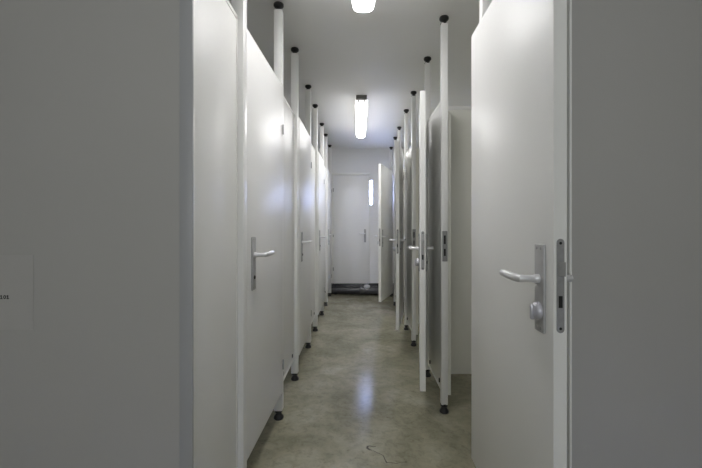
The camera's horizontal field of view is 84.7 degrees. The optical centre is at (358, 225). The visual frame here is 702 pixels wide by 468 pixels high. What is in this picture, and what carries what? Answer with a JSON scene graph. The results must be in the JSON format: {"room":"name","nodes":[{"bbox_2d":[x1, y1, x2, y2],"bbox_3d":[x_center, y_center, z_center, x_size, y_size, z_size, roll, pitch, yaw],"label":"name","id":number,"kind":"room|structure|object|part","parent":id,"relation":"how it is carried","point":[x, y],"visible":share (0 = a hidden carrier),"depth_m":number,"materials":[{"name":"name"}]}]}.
{"room":"public restroom","nodes":[
{"label":"public restroom","id":0,"kind":"room"},
{"bbox_2d":[0,0,701,467],"bbox_3d":[0.000,-0.073,1.136,5.000,2.534,0.084,0,0,0],"label":"wall","id":1,"kind":"structure","parent":0,"point":[90,89],"depth_m":1.09,"materials":[{"name":"grey paint"}]},
{"bbox_2d":[0,255,33,329],"bbox_3d":[-1.032,0.189,1.093,0.216,0.213,0.002,0,0,0],"label":"room sign","id":2,"kind":"object","parent":1,"relation":"attached to","point":[16,271],"visible":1,"depth_m":1.09,"materials":[{"name":"clear plastic"}]},
{"bbox_2d":[180,0,193,467],"bbox_3d":[-0.490,0.090,1.094,0.038,2.140,0.008,0,0,0],"label":"trim","id":3,"kind":"structure","parent":1,"relation":"attached to","point":[186,6],"depth_m":1.09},
{"bbox_2d":[567,0,571,467],"bbox_3d":[0.601,0.107,1.136,0.007,2.174,0.090,0,0,0],"label":"trim","id":4,"kind":"structure","parent":1,"relation":"attached to","point":[569,2],"depth_m":1.09,"materials":[{"name":"grey metal"}]},
{"bbox_2d":[229,0,478,147],"bbox_3d":[0.000,-1.390,2.375,5.200,0.100,8.750,0,0,0],"label":"ceiling","id":5,"kind":"structure","parent":0,"point":[344,53],"depth_m":3.01,"materials":[{"name":"white paint"}]},
{"bbox_2d":[355,95,367,137],"bbox_3d":[0.025,-1.284,4.665,0.132,0.111,1.470,0,0,0],"label":"ceiling light","id":6,"kind":"object","parent":5,"relation":"attached to","point":[361,102],"visible":1,"depth_m":4.26,"materials":[{"name":"white plastic"}]},
{"bbox_2d":[352,0,374,11],"bbox_3d":[0.025,-1.284,1.765,0.132,0.111,0.950,0,0,0],"label":"ceiling light","id":7,"kind":"object","parent":5,"relation":"attached to","point":[358,5],"visible":1,"depth_m":2.15,"materials":[{"name":"white plastic"}]},
{"bbox_2d":[247,294,475,467],"bbox_3d":[0.000,1.230,2.375,5.200,0.140,8.750,0,0,0],"label":"floor","id":8,"kind":"structure","parent":0,"point":[356,400],"depth_m":2.54,"materials":[{"name":"grey concrete"}]},
{"bbox_2d":[231,0,246,467],"bbox_3d":[-0.484,-0.090,1.555,0.060,2.498,0.060,0,0,0],"label":"post","id":9,"kind":"object","parent":8,"relation":"on","point":[239,6],"visible":0.58,"depth_m":1.53,"materials":[{"name":"white metal"}]},
{"bbox_2d":[194,0,237,467],"bbox_3d":[-0.494,0.079,1.322,0.033,1.824,0.416,0,0,0],"label":"panel","id":10,"kind":"object","parent":9,"relation":"attached to","point":[215,21],"visible":0.89,"depth_m":1.30,"materials":[{"name":"laminate"}]},
{"bbox_3d":[-0.496,0.079,1.322,0.030,1.824,0.416,0,0,0],"label":"edge trim","id":11,"kind":"part","parent":10,"relation":"part of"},
{"bbox_2d":[274,1,283,420],"bbox_3d":[-0.484,-0.090,2.320,0.060,2.498,0.060,0,0,0],"label":"post","id":12,"kind":"object","parent":8,"relation":"on","point":[278,13],"visible":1,"depth_m":2.31,"materials":[{"name":"white metal"}]},
{"bbox_2d":[247,29,283,459],"bbox_3d":[-0.481,0.078,1.935,0.177,1.820,0.727,0,0,1],"label":"door","id":13,"kind":"structure","parent":12,"relation":"attached to","point":[264,89],"depth_m":1.87,"materials":[{"name":"white laminate"}]},
{"bbox_3d":[-0.465,0.165,1.697,0.008,0.234,0.052,0,0,1],"label":"handle plate","id":14,"kind":"part","parent":13,"relation":"part of","materials":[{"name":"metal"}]},
{"bbox_3d":[-0.428,0.127,1.752,0.063,0.024,0.136,0,0,1],"label":"lever","id":15,"kind":"part","parent":13,"relation":"part of","materials":[{"name":"silver metal"}]},
{"bbox_2d":[284,97,294,378],"bbox_3d":[-0.497,0.079,2.612,0.039,1.824,0.535,0,0,0],"label":"panel","id":16,"kind":"object","parent":12,"relation":"attached to","point":[289,116],"visible":0.53,"depth_m":2.68,"materials":[{"name":"laminate"}]},
{"bbox_2d":[291,47,298,380],"bbox_3d":[-0.484,-0.090,2.905,0.060,2.498,0.060,0,0,0],"label":"post","id":17,"kind":"object","parent":8,"relation":"on","point":[294,56],"visible":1,"depth_m":2.88,"materials":[{"name":"white metal"}]},
{"bbox_2d":[305,85,310,347],"bbox_3d":[-0.484,-0.090,3.670,0.060,2.498,0.060,0,0,0],"label":"post","id":18,"kind":"object","parent":8,"relation":"on","point":[307,90],"visible":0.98,"depth_m":3.65,"materials":[{"name":"white metal"}]},
{"bbox_2d":[299,117,311,354],"bbox_3d":[-0.472,0.078,3.284,0.177,1.820,0.727,0,0,0],"label":"door","id":19,"kind":"structure","parent":18,"relation":"attached to","point":[305,164],"depth_m":3.21,"materials":[{"name":"laminate"}]},
{"bbox_3d":[-0.451,0.165,3.047,0.008,0.234,0.052,0,0,0],"label":"handle plate","id":20,"kind":"part","parent":19,"relation":"part of","materials":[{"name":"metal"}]},
{"bbox_2d":[311,144,314,323],"bbox_3d":[-0.497,0.079,3.962,0.039,1.824,0.535,0,0,0],"label":"panel","id":21,"kind":"object","parent":18,"relation":"attached to","point":[312,147],"visible":0.5,"depth_m":4.04,"materials":[{"name":"laminate"}]},
{"bbox_2d":[312,104,317,331],"bbox_3d":[-0.484,-0.090,4.255,0.060,2.498,0.060,0,0,0],"label":"post","id":22,"kind":"object","parent":8,"relation":"on","point":[315,110],"visible":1,"depth_m":4.23,"materials":[{"name":"white metal"}]},
{"bbox_2d":[320,123,323,314],"bbox_3d":[-0.484,-0.090,5.020,0.060,2.498,0.060,0,0,0],"label":"post","id":23,"kind":"object","parent":8,"relation":"on","point":[321,124],"visible":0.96,"depth_m":5.00,"materials":[{"name":"white metal"}]},
{"bbox_2d":[318,152,325,313],"bbox_3d":[-0.471,0.078,4.634,0.177,1.820,0.727,0,0,0],"label":"door","id":24,"kind":"structure","parent":23,"relation":"attached to","point":[321,289],"depth_m":4.53,"materials":[{"name":"laminate"}]},
{"bbox_2d":[324,134,327,305],"bbox_3d":[-0.484,-0.090,5.605,0.060,2.498,0.060,0,0,0],"label":"post","id":25,"kind":"object","parent":8,"relation":"on","point":[325,135],"visible":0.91,"depth_m":5.58,"materials":[{"name":"white metal"}]},
{"bbox_2d":[324,166,325,296],"bbox_3d":[-0.497,0.079,5.312,0.039,1.824,0.535,0,0,0],"label":"panel","id":26,"kind":"object","parent":25,"relation":"attached to","point":[324,166],"visible":0.33,"depth_m":5.56,"materials":[{"name":"laminate"}]},
{"bbox_2d":[328,145,331,295],"bbox_3d":[-0.484,-0.090,6.370,0.060,2.498,0.060,0,0,0],"label":"post","id":27,"kind":"object","parent":8,"relation":"on","point":[329,146],"visible":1,"depth_m":6.34,"materials":[{"name":"white metal"}]},
{"bbox_2d":[328,170,333,291],"bbox_3d":[-0.472,0.078,5.984,0.177,1.820,0.727,0,0,0],"label":"door","id":28,"kind":"structure","parent":27,"relation":"attached to","point":[329,174],"depth_m":5.94,"materials":[{"name":"laminate"}]},
{"bbox_2d":[331,284,378,294],"bbox_3d":[-0.050,1.093,6.560,1.100,0.190,0.158,0,0,0],"label":"drain pipe","id":29,"kind":"object","parent":8,"relation":"on","point":[366,289],"visible":0.81,"depth_m":6.51,"materials":[{"name":"grey metal"}]},
{"bbox_2d":[389,147,392,296],"bbox_3d":[0.545,-0.073,6.530,0.060,2.532,0.060,0,0,0],"label":"post","id":30,"kind":"object","parent":8,"relation":"on","point":[391,295],"visible":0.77,"depth_m":6.51,"materials":[{"name":"white metal"}]},
{"bbox_2d":[393,137,396,305],"bbox_3d":[0.545,-0.073,5.800,0.060,2.532,0.060,0,0,0],"label":"post","id":31,"kind":"object","parent":8,"relation":"on","point":[394,138],"visible":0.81,"depth_m":5.78,"materials":[{"name":"white metal"}]},
{"bbox_2d":[375,164,392,301],"bbox_3d":[0.375,0.091,5.445,0.161,1.833,0.727,0,0,18],"label":"door","id":32,"kind":"structure","parent":31,"relation":"attached to","point":[385,174],"depth_m":5.34,"materials":[{"name":"laminate"}]},
{"bbox_2d":[395,170,395,298],"bbox_3d":[0.558,0.129,5.503,0.040,1.924,0.545,0,0,0],"label":"panel","id":33,"kind":"object","parent":31,"relation":"attached to","point":[395,170],"visible":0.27,"depth_m":5.75,"materials":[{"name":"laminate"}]},
{"bbox_2d":[397,126,401,144],"bbox_3d":[0.552,-0.073,5.205,0.074,2.532,0.060,0,0,0],"label":"post","id":34,"kind":"object","parent":8,"relation":"on","point":[399,127],"visible":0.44,"depth_m":5.18,"materials":[{"name":"white metal"}]},
{"bbox_2d":[403,167,403,296],"bbox_3d":[1.187,0.181,5.425,1.222,2.025,0.036,0,0,0],"label":"wall","id":35,"kind":"structure","parent":8,"relation":"on","point":[403,167],"depth_m":5.41,"materials":[{"name":"laminate"}]},
{"bbox_2d":[404,109,408,329],"bbox_3d":[0.545,-0.073,4.435,0.060,2.532,0.060,0,0,0],"label":"post","id":36,"kind":"object","parent":8,"relation":"on","point":[406,111],"visible":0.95,"depth_m":4.41,"materials":[{"name":"white metal"}]},
{"bbox_2d":[389,141,405,329],"bbox_3d":[0.424,0.091,4.067,0.161,1.833,0.727,0,0,10],"label":"door","id":37,"kind":"structure","parent":36,"relation":"attached to","point":[398,248],"depth_m":3.74,"materials":[{"name":"laminate"}]},
{"bbox_3d":[0.372,0.150,3.720,0.019,0.236,0.002,0,0,10],"label":"lock plate","id":38,"kind":"part","parent":37,"relation":"part of","materials":[{"name":"silver metal"}]},
{"bbox_2d":[406,143,416,329],"bbox_3d":[0.558,0.129,4.138,0.040,1.924,0.545,0,0,0],"label":"panel","id":39,"kind":"object","parent":36,"relation":"attached to","point":[408,154],"visible":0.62,"depth_m":4.24,"materials":[{"name":"laminate"}]},
{"bbox_2d":[411,91,417,345],"bbox_3d":[0.552,-0.073,3.840,0.074,2.532,0.060,0,0,0],"label":"post","id":40,"kind":"object","parent":8,"relation":"on","point":[414,157],"visible":0.99,"depth_m":3.82,"materials":[{"name":"white metal"}]},
{"bbox_3d":[0.545,0.129,3.818,0.033,0.193,0.002,0,0,0],"label":"strike plate","id":41,"kind":"part","parent":40,"relation":"part of","materials":[{"name":"metal"}]},
{"bbox_2d":[417,147,418,323],"bbox_3d":[1.187,0.181,4.060,1.222,2.025,0.036,0,0,0],"label":"wall","id":42,"kind":"structure","parent":8,"relation":"on","point":[417,147],"depth_m":4.05,"materials":[{"name":"laminate"}]},
{"bbox_2d":[424,56,430,376],"bbox_3d":[0.545,-0.073,3.065,0.060,2.532,0.060,0,0,0],"label":"post","id":43,"kind":"object","parent":8,"relation":"on","point":[427,66],"visible":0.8,"depth_m":3.04,"materials":[{"name":"white metal"}]},
{"bbox_2d":[409,91,433,390],"bbox_3d":[0.432,0.091,2.691,0.161,1.833,0.727,0,0,8],"label":"door","id":44,"kind":"structure","parent":43,"relation":"attached to","point":[421,261],"depth_m":2.34,"materials":[{"name":"laminate"}]},
{"bbox_3d":[0.350,0.140,2.469,0.063,0.024,0.136,0,0,8],"label":"lever","id":45,"kind":"part","parent":44,"relation":"part of","materials":[{"name":"silver metal"}]},
{"bbox_3d":[0.377,0.165,2.409,0.007,0.234,0.052,0,0,8],"label":"handle plate","id":46,"kind":"part","parent":44,"relation":"part of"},
{"bbox_3d":[0.388,0.150,2.343,0.019,0.236,0.002,0,0,8],"label":"lock plate","id":47,"kind":"part","parent":44,"relation":"part of","materials":[{"name":"silver metal"}]},
{"bbox_3d":[0.419,0.165,2.402,0.007,0.234,0.052,0,0,8],"label":"handle plate","id":48,"kind":"part","parent":44,"relation":"part of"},
{"bbox_2d":[428,102,439,387],"bbox_3d":[0.558,0.129,2.767,0.040,1.924,0.547,0,0,0],"label":"panel","id":49,"kind":"object","parent":43,"relation":"attached to","point":[434,120],"visible":0.69,"depth_m":2.78,"materials":[{"name":"laminate"}]},
{"bbox_2d":[439,15,450,413],"bbox_3d":[0.552,-0.073,2.468,0.074,2.532,0.060,0,0,0],"label":"post","id":50,"kind":"object","parent":8,"relation":"on","point":[445,118],"visible":1,"depth_m":2.45,"materials":[{"name":"white metal"}]},
{"bbox_3d":[0.545,0.129,2.446,0.033,0.193,0.002,0,0,0],"label":"strike plate","id":51,"kind":"part","parent":50,"relation":"part of","materials":[{"name":"metal"}]},
{"bbox_2d":[448,106,470,373],"bbox_3d":[1.187,0.181,2.688,1.222,2.025,0.036,0,0,0],"label":"wall","id":52,"kind":"structure","parent":8,"relation":"on","point":[460,115],"depth_m":2.67,"materials":[{"name":"laminate"}]},
{"bbox_3d":[1.187,-0.819,2.688,1.222,0.025,0.031,0,0,0],"label":"edge trim","id":53,"kind":"part","parent":52,"relation":"part of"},
{"bbox_2d":[479,0,491,21],"bbox_3d":[0.545,-0.073,1.660,0.060,2.532,0.060,0,0,0],"label":"post","id":54,"kind":"object","parent":8,"relation":"on","point":[483,4],"visible":0.02,"depth_m":1.64,"materials":[{"name":"white metal"}]},
{"bbox_2d":[471,0,573,467],"bbox_3d":[0.497,0.091,1.315,0.161,1.833,0.727,0,0,0],"label":"door","id":55,"kind":"structure","parent":54,"relation":"attached to","point":[519,276],"depth_m":1.17,"materials":[{"name":"white laminate"}]},
{"bbox_3d":[0.448,0.140,1.083,0.063,0.024,0.136,0,0,0],"label":"lever","id":56,"kind":"part","parent":55,"relation":"part of","materials":[{"name":"silver metal"}]},
{"bbox_3d":[0.483,0.165,1.027,0.008,0.234,0.052,0,0,0],"label":"handle plate","id":57,"kind":"part","parent":55,"relation":"part of","materials":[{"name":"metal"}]},
{"bbox_3d":[0.504,0.150,0.963,0.019,0.236,0.002,0,0,0],"label":"lock plate","id":58,"kind":"part","parent":55,"relation":"part of","materials":[{"name":"silver metal"}]},
{"bbox_3d":[0.553,0.140,1.083,0.048,0.024,0.136,0,0,0],"label":"lever","id":59,"kind":"part","parent":55,"relation":"part of","materials":[{"name":"silver metal"}]},
{"bbox_2d":[318,148,408,282],"bbox_3d":[0.040,-0.073,6.700,3.720,2.534,0.100,0,0,0],"label":"wall","id":60,"kind":"structure","parent":0,"point":[343,160],"depth_m":6.65,"materials":[{"name":"white paint"}]},
{"bbox_2d":[332,173,369,282],"bbox_3d":[-0.142,0.035,6.606,0.653,1.910,0.086,0,0,0],"label":"door","id":61,"kind":"structure","parent":60,"relation":"in","point":[351,235],"depth_m":6.63,"materials":[{"name":"paint"}]},
{"bbox_2d":[331,283,393,294],"bbox_3d":[0.040,1.091,6.644,3.520,0.206,0.012,0,0,0],"label":"baseboard","id":62,"kind":"structure","parent":60,"relation":"attached to","point":[332,284],"depth_m":6.64,"materials":[{"name":"black"}]},
{"bbox_2d":[369,180,373,205],"bbox_3d":[0.205,-0.571,6.675,0.094,0.448,0.090,0,0,0],"label":"window","id":63,"kind":"structure","parent":60,"relation":"in","point":[371,181],"depth_m":6.68,"materials":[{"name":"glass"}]},
{"bbox_3d":[0.205,-0.579,6.688,0.054,0.416,0.006,0,0,0],"label":"pane","id":64,"kind":"part","parent":63,"relation":"part of","materials":[{"name":"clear glass"}]}
]}

